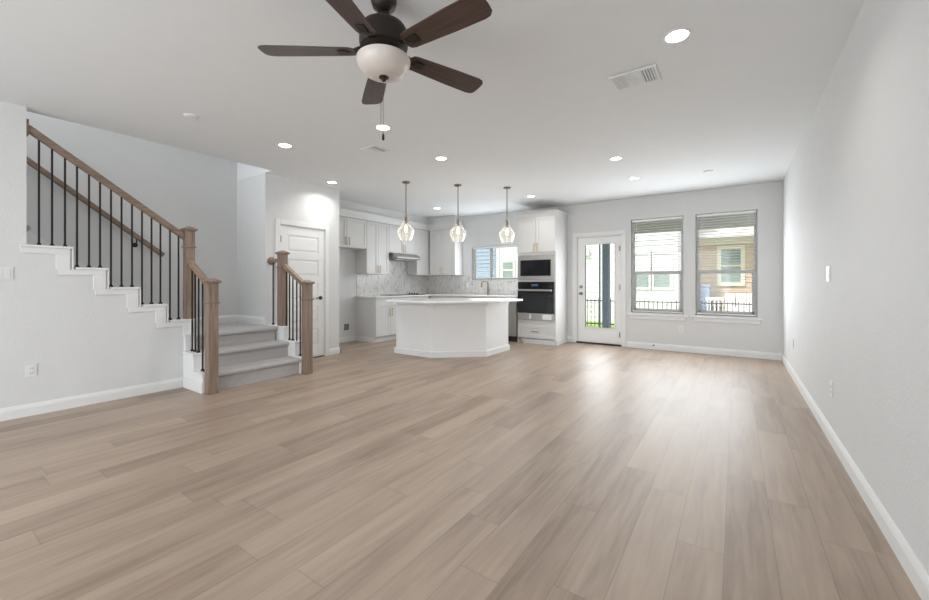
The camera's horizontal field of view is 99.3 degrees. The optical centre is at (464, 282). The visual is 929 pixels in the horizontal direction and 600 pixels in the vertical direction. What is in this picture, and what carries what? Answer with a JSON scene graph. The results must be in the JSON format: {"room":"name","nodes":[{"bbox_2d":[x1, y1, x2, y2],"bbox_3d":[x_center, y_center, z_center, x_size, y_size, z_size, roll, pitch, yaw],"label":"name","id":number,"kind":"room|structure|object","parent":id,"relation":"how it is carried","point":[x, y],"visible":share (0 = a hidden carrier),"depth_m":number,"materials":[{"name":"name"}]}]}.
{"room":"living room","nodes":[
{"label":"living room","id":0,"kind":"room"},
{"bbox_2d":[0,101,193,408],"bbox_3d":[-4.637,-0.188,2.523,0.120,2.743,5.100,0,0,35],"label":"wall","id":1,"kind":"structure","parent":0,"point":[80,341],"depth_m":3.63,"materials":[{"name":"paint"}]},
{"bbox_2d":[0,266,12,279],"bbox_3d":[-3.961,-0.085,3.391,0.008,0.116,0.118,0,0,35],"label":"light switch","id":2,"kind":"object","parent":1,"relation":"attached to","point":[6,272],"visible":1,"depth_m":3.40,"materials":[{"name":"white plastic"}]},
{"bbox_2d":[25,364,36,377],"bbox_3d":[-3.868,0.783,3.526,0.008,0.116,0.072,0,0,35],"label":"wall outlet","id":3,"kind":"object","parent":1,"relation":"attached to","point":[30,369],"visible":1,"depth_m":3.52,"materials":[{"name":"white plastic"}]},
{"bbox_2d":[0,377,182,421],"bbox_3d":[-4.584,1.129,2.481,0.015,0.108,4.890,0,0,35],"label":"baseboard","id":4,"kind":"structure","parent":1,"relation":"attached to","point":[14,412],"depth_m":3.81,"materials":[{"name":"white paint"}]},
{"bbox_2d":[26,111,236,317],"bbox_3d":[-5.260,-1.417,3.558,0.140,5.200,6.100,0,0,35],"label":"wall","id":5,"kind":"structure","parent":0,"point":[185,188],"depth_m":5.08,"materials":[{"name":"paint"}]},
{"bbox_2d":[26,156,164,256],"bbox_3d":[-4.640,-1.269,4.246,0.099,1.850,2.361,0,0,35],"label":"wall handrail","id":6,"kind":"object","parent":5,"relation":"attached to","point":[30,162],"visible":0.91,"depth_m":4.60,"materials":[{"name":"brown wood"}]},
{"bbox_2d":[196,315,264,324],"bbox_3d":[-3.427,0.539,5.393,0.800,0.108,1.000,0,0,35],"label":"baseboard","id":7,"kind":"structure","parent":5,"relation":"attached to","point":[226,318],"depth_m":5.84,"materials":[{"name":"white paint"}]},
{"bbox_2d":[237,174,260,316],"bbox_3d":[-3.097,-1.417,5.846,1.110,5.200,0.120,0,0,35],"label":"wall","id":8,"kind":"structure","parent":0,"point":[248,189],"depth_m":5.82,"materials":[{"name":"paint"}]},
{"bbox_2d":[261,173,338,348],"bbox_3d":[-2.909,-0.188,6.410,1.100,2.743,1.262,0,0,35],"label":"wall","id":9,"kind":"structure","parent":0,"point":[285,198],"depth_m":5.99,"materials":[{"name":"paint"}]},
{"bbox_2d":[275,218,328,355],"bbox_3d":[-2.518,0.126,6.097,0.138,2.115,0.901,0,0,35],"label":"trim","id":10,"kind":"structure","parent":9,"relation":"attached to","point":[278,222],"depth_m":6.38,"materials":[{"name":"white paint"}]},
{"bbox_2d":[281,225,323,357],"bbox_3d":[-2.506,0.168,6.087,0.171,2.029,0.748,0,0,35],"label":"door","id":11,"kind":"structure","parent":9,"relation":"in","point":[305,246],"depth_m":6.16,"materials":[{"name":"paint"}]},
{"bbox_2d":[329,347,340,354],"bbox_3d":[-2.801,1.129,6.429,0.975,0.108,1.137,0,0,35],"label":"baseboard","id":12,"kind":"structure","parent":9,"relation":"attached to","point":[332,351],"depth_m":6.53,"materials":[{"name":"white paint"}]},
{"bbox_2d":[339,248,426,336],"bbox_3d":[-1.967,-0.188,8.626,0.140,2.743,3.458,0,0,35],"label":"wall","id":13,"kind":"structure","parent":0,"point":[347,257],"depth_m":7.94,"materials":[{"name":"paint"}]},
{"bbox_2d":[343,322,349,331],"bbox_3d":[-2.356,0.883,7.909,0.030,0.170,0.170,0,0,35],"label":"water supply box","id":14,"kind":"object","parent":13,"relation":"attached to","point":[346,326],"visible":1,"depth_m":7.92,"materials":[{"name":"white plastic"}]},
{"bbox_2d":[339,335,355,342],"bbox_3d":[-2.556,1.129,7.632,0.015,0.108,1.123,0,0,35],"label":"baseboard","id":15,"kind":"structure","parent":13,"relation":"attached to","point":[348,338],"depth_m":7.92,"materials":[{"name":"white paint"}]},
{"bbox_2d":[339,216,366,249],"bbox_3d":[-2.410,-0.972,7.553,0.342,0.575,1.163,0,0,35],"label":"upper cabinet","id":16,"kind":"object","parent":13,"relation":"attached to","point":[352,232],"visible":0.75,"depth_m":7.67,"materials":[{"name":"paint"}]},
{"bbox_2d":[357,221,388,273],"bbox_3d":[-1.904,-0.722,8.289,0.342,1.075,0.618,0,0,35],"label":"upper cabinet","id":17,"kind":"object","parent":13,"relation":"attached to","point":[374,259],"visible":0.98,"depth_m":8.16,"materials":[{"name":"paint"}]},
{"bbox_2d":[389,224,416,254],"bbox_3d":[-1.473,-0.957,8.915,0.342,0.605,0.898,0,0,35],"label":"upper cabinet","id":18,"kind":"object","parent":13,"relation":"attached to","point":[406,246],"visible":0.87,"depth_m":8.81,"materials":[{"name":"paint"}]},
{"bbox_2d":[408,229,436,275],"bbox_3d":[-1.017,-0.722,9.609,0.306,1.075,0.758,0,0,35],"label":"upper cabinet","id":19,"kind":"object","parent":13,"relation":"attached to","point":[419,267],"visible":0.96,"depth_m":9.38,"materials":[{"name":"paint"}]},
{"bbox_2d":[357,260,517,295],"bbox_3d":[-0.408,-0.193,8.268,2.835,0.919,2.280,0,0,35],"label":"backsplash","id":20,"kind":"structure","parent":13,"relation":"attached to","point":[398,281],"depth_m":9.15,"materials":[{"name":"stone"}]},
{"bbox_2d":[389,253,420,260],"bbox_3d":[-1.412,-0.577,8.862,0.482,0.146,0.760,0,0,35],"label":"range hood","id":21,"kind":"object","parent":20,"relation":"attached to","point":[392,256],"visible":0.85,"depth_m":8.67,"materials":[{"name":"silver metal"}]},
{"bbox_2d":[339,200,462,230],"bbox_3d":[-1.460,-1.411,8.277,1.090,0.298,3.457,0,0,35],"label":"wall","id":22,"kind":"structure","parent":0,"point":[342,204],"depth_m":8.62,"materials":[{"name":"paint"}]},
{"bbox_2d":[339,207,463,230],"bbox_3d":[-1.316,-1.333,8.178,0.820,0.143,3.457,0,0,35],"label":"trim","id":23,"kind":"structure","parent":22,"relation":"attached to","point":[345,212],"depth_m":8.55,"materials":[{"name":"paint"}]},
{"bbox_2d":[0,0,864,217],"bbox_3d":[-1.058,-1.710,3.623,7.350,0.300,10.970,0,0,35],"label":"ceiling","id":24,"kind":"structure","parent":0,"point":[737,98],"depth_m":3.20,"materials":[{"name":"paint"}]},
{"bbox_2d":[183,113,198,119],"bbox_3d":[-2.556,-1.551,3.690,0.120,0.016,0.120,0,0,35],"label":"smoke detector","id":25,"kind":"object","parent":24,"relation":"attached to","point":[187,115],"visible":1,"depth_m":3.67,"materials":[{"name":"paint"}]},
{"bbox_2d":[277,143,292,147],"bbox_3d":[-2.030,-1.554,4.466,0.156,0.010,0.156,0,0,35],"label":"recessed light","id":26,"kind":"object","parent":24,"relation":"in","point":[285,145],"visible":1,"depth_m":4.46,"materials":[{"name":"white plastic"}]},
{"bbox_2d":[257,0,491,140],"bbox_3d":[-0.399,-1.167,2.116,1.223,0.784,1.279,0,0,35],"label":"ceiling fan","id":27,"kind":"object","parent":24,"relation":"hanging from","point":[384,40],"visible":1,"depth_m":2.05,"materials":[{"name":"brown wood"}]},
{"bbox_2d":[360,145,389,154],"bbox_3d":[-1.047,-1.554,4.617,0.240,0.010,0.240,0,0,35],"label":"ceiling vent","id":28,"kind":"object","parent":24,"relation":"in","point":[374,149],"visible":1,"depth_m":4.60,"materials":[{"name":"metal"}]},
{"bbox_2d":[375,124,390,130],"bbox_3d":[-0.815,-1.554,3.950,0.156,0.010,0.156,0,0,35],"label":"recessed light","id":29,"kind":"object","parent":24,"relation":"in","point":[384,127],"visible":1,"depth_m":3.95,"materials":[{"name":"white plastic"}]},
{"bbox_2d":[397,181,414,240],"bbox_3d":[-0.904,-1.109,6.104,0.264,0.900,0.264,0,0,35],"label":"pendant light","id":30,"kind":"object","parent":24,"relation":"hanging from","point":[403,182],"visible":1,"depth_m":6.09,"materials":[{"name":"clear glass"}]},
{"bbox_2d":[435,156,446,159],"bbox_3d":[-0.293,-1.554,4.931,0.156,0.010,0.156,0,0,35],"label":"recessed light","id":31,"kind":"object","parent":24,"relation":"in","point":[437,157],"visible":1,"depth_m":4.92,"materials":[{"name":"white plastic"}]},
{"bbox_2d":[450,184,465,240],"bbox_3d":[-0.103,-1.109,6.291,0.264,0.900,0.264,0,0,35],"label":"pendant light","id":32,"kind":"object","parent":24,"relation":"hanging from","point":[455,185],"visible":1,"depth_m":6.28,"materials":[{"name":"brown metal"}]},
{"bbox_2d":[499,187,514,242],"bbox_3d":[0.695,-1.109,6.455,0.264,0.900,0.264,0,0,35],"label":"pendant light","id":33,"kind":"object","parent":24,"relation":"hanging from","point":[507,231],"visible":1,"depth_m":6.44,"materials":[{"name":"brown metal"}]},
{"bbox_2d":[609,156,622,159],"bbox_3d":[1.892,-1.554,4.931,0.156,0.010,0.156,0,0,35],"label":"recessed light","id":34,"kind":"object","parent":24,"relation":"in","point":[614,157],"visible":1,"depth_m":4.93,"materials":[{"name":"white plastic"}]},
{"bbox_2d":[608,64,661,91],"bbox_3d":[1.298,-1.554,3.007,0.330,0.010,0.250,0,0,35],"label":"ceiling vent","id":35,"kind":"object","parent":24,"relation":"in","point":[649,74],"visible":1,"depth_m":3.00,"materials":[{"name":"metal"}]},
{"bbox_2d":[663,27,690,42],"bbox_3d":[1.337,-1.554,2.485,0.156,0.010,0.156,0,0,35],"label":"recessed light","id":36,"kind":"object","parent":24,"relation":"in","point":[676,35],"visible":1,"depth_m":2.48,"materials":[{"name":"white plastic"}]},
{"bbox_2d":[0,339,920,599],"bbox_3d":[-1.058,1.243,3.623,7.350,0.120,10.970,0,0,35],"label":"floor","id":37,"kind":"structure","parent":0,"point":[568,470],"depth_m":2.24,"materials":[{"name":"wood"}]},
{"bbox_2d":[19,225,301,393],"bbox_3d":[-3.843,-0.332,4.060,1.625,3.030,3.972,0,0,35],"label":"staircase","id":38,"kind":"structure","parent":37,"relation":"on","point":[249,353],"depth_m":4.58,"materials":[{"name":"grey carpet"}]},
{"bbox_2d":[26,119,197,319],"bbox_3d":[-3.541,-0.523,4.080,0.136,1.877,1.353,0,0,35],"label":"stair railing","id":39,"kind":"object","parent":38,"relation":"on","point":[187,234],"visible":0.89,"depth_m":4.09,"materials":[{"name":"brown wood"}]},
{"bbox_2d":[187,259,221,394],"bbox_3d":[-2.913,0.455,4.374,0.628,1.457,0.144,0,0,35],"label":"stair railing","id":40,"kind":"object","parent":38,"relation":"attached to","point":[210,302],"visible":1,"depth_m":4.22,"materials":[{"name":"brown wood"}]},
{"bbox_2d":[267,250,314,374],"bbox_3d":[-2.381,0.367,5.383,0.933,1.632,0.144,0,0,35],"label":"stair railing","id":41,"kind":"object","parent":38,"relation":"attached to","point":[283,269],"visible":1,"depth_m":5.29,"materials":[{"name":"brown wood"}]},
{"bbox_2d":[355,297,403,342],"bbox_3d":[-1.751,0.741,8.255,0.632,0.885,0.811,0,0,35],"label":"base cabinet","id":42,"kind":"object","parent":37,"relation":"on","point":[375,317],"visible":0.74,"depth_m":7.96,"materials":[{"name":"paint"}]},
{"bbox_2d":[355,293,517,297],"bbox_3d":[-0.420,0.282,8.248,2.832,0.030,2.323,0,0,35],"label":"countertop","id":43,"kind":"structure","parent":42,"relation":"on","point":[427,294],"depth_m":8.39,"materials":[{"name":"white stone"}]},
{"bbox_2d":[383,293,424,295],"bbox_3d":[-1.360,0.244,8.802,0.500,0.044,0.900,0,0,35],"label":"cooktop","id":44,"kind":"object","parent":43,"relation":"in","point":[409,293],"visible":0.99,"depth_m":8.64,"materials":[{"name":"silver glass"}]},
{"bbox_2d":[481,280,489,294],"bbox_3d":[0.486,0.103,8.826,0.217,0.326,0.101,0,0,14],"label":"kitchen faucet","id":45,"kind":"object","parent":43,"relation":"on","point":[488,290],"visible":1,"depth_m":8.83,"materials":[{"name":"brown metal"}]},
{"bbox_2d":[404,296,429,297],"bbox_3d":[-1.276,0.741,8.945,0.632,0.885,0.858,0,0,35],"label":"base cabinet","id":46,"kind":"object","parent":37,"relation":"on","point":[414,296],"visible":0.14,"depth_m":8.86,"materials":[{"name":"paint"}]},
{"bbox_2d":[394,302,509,357],"bbox_3d":[-0.151,0.741,6.550,2.017,0.885,0.580,0,0,-9],"label":"kitchen island","id":47,"kind":"object","parent":37,"relation":"on","point":[430,330],"visible":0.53,"depth_m":6.33,"materials":[{"name":"paint"}]},
{"bbox_2d":[386,298,522,302],"bbox_3d":[-0.119,0.281,6.335,2.237,0.032,1.069,0,0,-8],"label":"island countertop","id":48,"kind":"structure","parent":47,"relation":"on","point":[402,300],"depth_m":6.03,"materials":[{"name":"white stone"}]},
{"bbox_2d":[430,296,490,297],"bbox_3d":[0.040,0.741,8.932,1.655,0.885,0.674,0,0,35],"label":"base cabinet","id":49,"kind":"object","parent":37,"relation":"on","point":[430,296],"visible":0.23,"depth_m":8.79,"materials":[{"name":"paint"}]},
{"bbox_2d":[491,297,517,341],"bbox_3d":[0.959,0.741,8.275,0.594,0.884,0.700,0,0,35],"label":"dishwasher","id":50,"kind":"object","parent":37,"relation":"on","point":[513,306],"visible":0.37,"depth_m":7.90,"materials":[{"name":"silver metal"}]},
{"bbox_2d":[517,209,567,345],"bbox_3d":[1.555,-0.103,7.889,0.818,2.572,0.674,0,0,35],"label":"tall cabinet","id":51,"kind":"object","parent":37,"relation":"on","point":[544,232],"visible":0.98,"depth_m":7.65,"materials":[{"name":"paint"}]},
{"bbox_2d":[517,282,553,320],"bbox_3d":[1.499,0.352,7.823,0.752,0.743,0.611,0,0,35],"label":"wall oven","id":52,"kind":"object","parent":51,"relation":"in","point":[537,303],"visible":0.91,"depth_m":7.61,"materials":[{"name":"black glass"}]},
{"bbox_2d":[518,255,554,279],"bbox_3d":[1.505,-0.296,7.833,0.758,0.482,0.488,0,0,35],"label":"microwave","id":53,"kind":"object","parent":51,"relation":"in","point":[533,267],"visible":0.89,"depth_m":7.62,"materials":[{"name":"silver metal"}]},
{"bbox_2d":[430,181,782,352],"bbox_3d":[1.949,-0.188,8.121,7.165,2.743,0.150,0,0,35],"label":"wall","id":54,"kind":"structure","parent":0,"point":[766,198],"depth_m":6.74,"materials":[{"name":"paint"}]},
{"bbox_2d":[430,228,462,274],"bbox_3d":[-0.454,-0.722,9.461,0.775,1.075,0.362,0,0,35],"label":"upper cabinet","id":55,"kind":"object","parent":54,"relation":"attached to","point":[446,255],"visible":0.99,"depth_m":9.31,"materials":[{"name":"paint"}]},
{"bbox_2d":[470,247,517,280],"bbox_3d":[0.809,-0.446,8.884,1.540,0.782,0.175,0,0,35],"label":"window","id":56,"kind":"structure","parent":54,"relation":"in","point":[491,250],"depth_m":9.07,"materials":[{"name":"white paint"}]},
{"bbox_2d":[473,245,517,278],"bbox_3d":[0.802,-0.410,8.866,1.466,0.846,0.063,0,0,35],"label":"window blind","id":57,"kind":"object","parent":56,"relation":"attached to","point":[504,246],"visible":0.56,"depth_m":8.93,"materials":[{"name":"white plastic"}]},
{"bbox_2d":[576,236,621,345],"bbox_3d":[2.597,0.148,7.633,0.855,2.069,0.180,0,0,35],"label":"door","id":58,"kind":"structure","parent":54,"relation":"in","point":[589,335],"depth_m":7.64,"materials":[{"name":"paint"}]},
{"bbox_2d":[572,230,625,346],"bbox_3d":[2.609,0.098,7.650,1.009,2.170,0.158,0,0,35],"label":"trim","id":59,"kind":"structure","parent":54,"relation":"attached to","point":[622,233],"depth_m":7.53,"materials":[{"name":"white paint"}]},
{"bbox_2d":[627,219,687,320],"bbox_3d":[3.443,-0.254,7.069,0.978,1.805,0.180,0,0,35],"label":"window","id":60,"kind":"structure","parent":54,"relation":"in","point":[634,314],"depth_m":7.04,"materials":[{"name":"plastic"}]},
{"bbox_2d":[632,216,682,312],"bbox_3d":[3.433,-0.315,7.055,0.824,1.676,0.063,0,0,35],"label":"window blind","id":61,"kind":"object","parent":60,"relation":"attached to","point":[678,217],"visible":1,"depth_m":7.06,"materials":[{"name":"white plastic"}]},
{"bbox_2d":[567,336,781,359],"bbox_3d":[3.460,1.129,6.981,3.385,0.108,0.015,0,0,35],"label":"baseboard","id":62,"kind":"structure","parent":54,"relation":"attached to","point":[680,348],"depth_m":6.59,"materials":[{"name":"white paint"}]},
{"bbox_2d":[635,214,753,233],"bbox_3d":[4.329,-1.372,8.055,6.400,0.390,2.420,0,0,35],"label":"roof","id":63,"kind":"structure","parent":54,"relation":"attached to","point":[740,216],"depth_m":8.54,"materials":[{"name":"grey"}]},
{"bbox_2d":[691,212,762,323],"bbox_3d":[4.287,-0.254,6.488,0.973,1.805,0.180,0,0,35],"label":"window","id":64,"kind":"structure","parent":54,"relation":"in","point":[699,317],"depth_m":6.45,"materials":[{"name":"plastic"}]},
{"bbox_2d":[696,210,756,315],"bbox_3d":[4.277,-0.315,6.475,0.819,1.676,0.063,0,0,35],"label":"window blind","id":65,"kind":"object","parent":64,"relation":"attached to","point":[749,211],"visible":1,"depth_m":6.47,"materials":[{"name":"white plastic"}]},
{"bbox_2d":[783,0,928,573],"bbox_3d":[1.892,-0.188,1.593,0.140,2.743,10.970,0,0,35],"label":"wall","id":66,"kind":"structure","parent":0,"point":[856,181],"depth_m":2.07,"materials":[{"name":"paint"}]},
{"bbox_2d":[826,266,829,281],"bbox_3d":[2.791,-0.069,3.032,0.008,0.116,0.118,0,0,35],"label":"light switch","id":67,"kind":"object","parent":66,"relation":"attached to","point":[828,267],"visible":1,"depth_m":3.01,"materials":[{"name":"white plastic"}]},
{"bbox_2d":[830,380,832,397],"bbox_3d":[2.723,0.788,2.933,0.008,0.116,0.072,0,0,35],"label":"wall outlet","id":68,"kind":"object","parent":66,"relation":"attached to","point":[831,382],"visible":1,"depth_m":2.92,"materials":[{"name":"white plastic"}]},
{"bbox_2d":[782,353,928,599],"bbox_3d":[1.814,1.129,1.617,0.015,0.108,10.720,0,0,35],"label":"baseboard","id":69,"kind":"structure","parent":66,"relation":"attached to","point":[914,569],"depth_m":1.97,"materials":[{"name":"white paint"}]},
{"label":"outside","id":70,"kind":"structure","parent":0,"visible":0},
{"bbox_2d":[586,321,613,327],"bbox_3d":[10.866,1.438,24.612,50.000,0.190,37.130,0,0,35],"label":"lawn","id":71,"kind":"structure","parent":70,"point":[589,325],"depth_m":12.76,"materials":[{"name":"green plant"}]},
{"bbox_2d":[476,248,495,277],"bbox_3d":[0.138,-2.337,21.148,6.850,7.360,6.000,0,0,35],"label":"house","id":72,"kind":"structure","parent":71,"relation":"on","point":[486,255],"depth_m":17.58,"materials":[{"name":"blue"}]},
{"bbox_2d":[496,231,680,321],"bbox_3d":[5.720,-2.537,16.700,6.590,7.760,7.000,0,0,35],"label":"house","id":73,"kind":"structure","parent":71,"relation":"on","point":[655,288],"depth_m":12.96,"materials":[{"name":"white"}]},
{"bbox_2d":[586,248,589,255],"bbox_3d":[4.313,-1.092,13.924,0.160,0.250,0.130,0,0,35],"label":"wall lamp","id":74,"kind":"object","parent":73,"relation":"attached to","point":[587,249],"depth_m":13.86,"materials":[{"name":"white"}]},
{"bbox_2d":[586,298,749,326],"bbox_3d":[5.237,0.873,10.963,11.250,0.940,0.050,0,0,35],"label":"iron fence","id":75,"kind":"object","parent":71,"relation":"on","point":[587,300],"visible":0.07,"depth_m":10.96,"materials":[{"name":"black metal"}]},
{"bbox_2d":[699,227,753,310],"bbox_3d":[12.418,-1.337,13.742,7.720,5.360,6.280,0,0,35],"label":"house","id":76,"kind":"structure","parent":71,"relation":"on","point":[725,284],"depth_m":13.24,"materials":[{"name":"beige"}]},
{"bbox_3d":[9.337,1.328,10.570,6.600,0.030,2.800,0,0,35],"label":"patio","id":77,"kind":"object","parent":71,"relation":"on","visible":0},
{"bbox_2d":[701,285,710,309],"bbox_3d":[8.008,0.698,13.244,0.420,1.230,0.540,0,0,35],"label":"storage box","id":78,"kind":"object","parent":77,"relation":"on","point":[704,291],"visible":0.34,"depth_m":13.01,"materials":[{"name":"blue"}]},
{"bbox_2d":[705,297,723,310],"bbox_3d":[7.596,0.878,12.010,0.480,0.870,0.480,0,0,35],"label":"patio chair","id":79,"kind":"object","parent":77,"relation":"on","point":[706,298],"visible":0.34,"depth_m":12.18,"materials":[{"name":"white paint"}]},
{"bbox_2d":[724,293,751,311],"bbox_3d":[8.517,0.818,12.165,0.880,0.990,0.700,0,0,35],"label":"sofa","id":80,"kind":"object","parent":77,"relation":"on","point":[739,296],"visible":0.5,"depth_m":12.25,"materials":[{"name":"fabric"}]},
{"bbox_2d":[725,293,734,306],"bbox_3d":[8.378,0.543,12.467,0.270,0.440,0.140,0,0,35],"label":"cushion","id":81,"kind":"object","parent":80,"relation":"on","point":[727,295],"depth_m":12.42,"materials":[{"name":"white fabric"}]},
{"bbox_2d":[724,307,751,311],"bbox_3d":[8.483,0.823,12.116,0.840,0.120,0.580,0,0,35],"label":"seat cushion","id":82,"kind":"object","parent":80,"relation":"on","point":[741,309],"depth_m":11.93,"materials":[{"name":"white fabric"}]},
{"bbox_2d":[736,293,745,307],"bbox_3d":[8.617,0.543,12.303,0.270,0.440,0.140,0,0,35],"label":"cushion","id":83,"kind":"object","parent":80,"relation":"on","point":[739,296],"depth_m":12.24,"materials":[{"name":"white fabric"}]},
{"bbox_2d":[747,294,751,307],"bbox_3d":[8.848,0.543,12.144,0.270,0.440,0.140,0,0,35],"label":"cushion","id":84,"kind":"object","parent":80,"relation":"on","point":[749,296],"depth_m":12.13,"materials":[{"name":"white fabric"}]},
{"bbox_3d":[4.343,1.283,8.076,6.400,0.120,2.470,0,0,35],"label":"patio slab","id":85,"kind":"object","parent":71,"relation":"on","visible":0},
{"bbox_2d":[599,244,609,327],"bbox_3d":[3.455,0.023,9.761,0.255,2.400,0.160,0,0,35],"label":"patio post","id":86,"kind":"object","parent":85,"relation":"on","point":[605,247],"visible":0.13,"depth_m":9.68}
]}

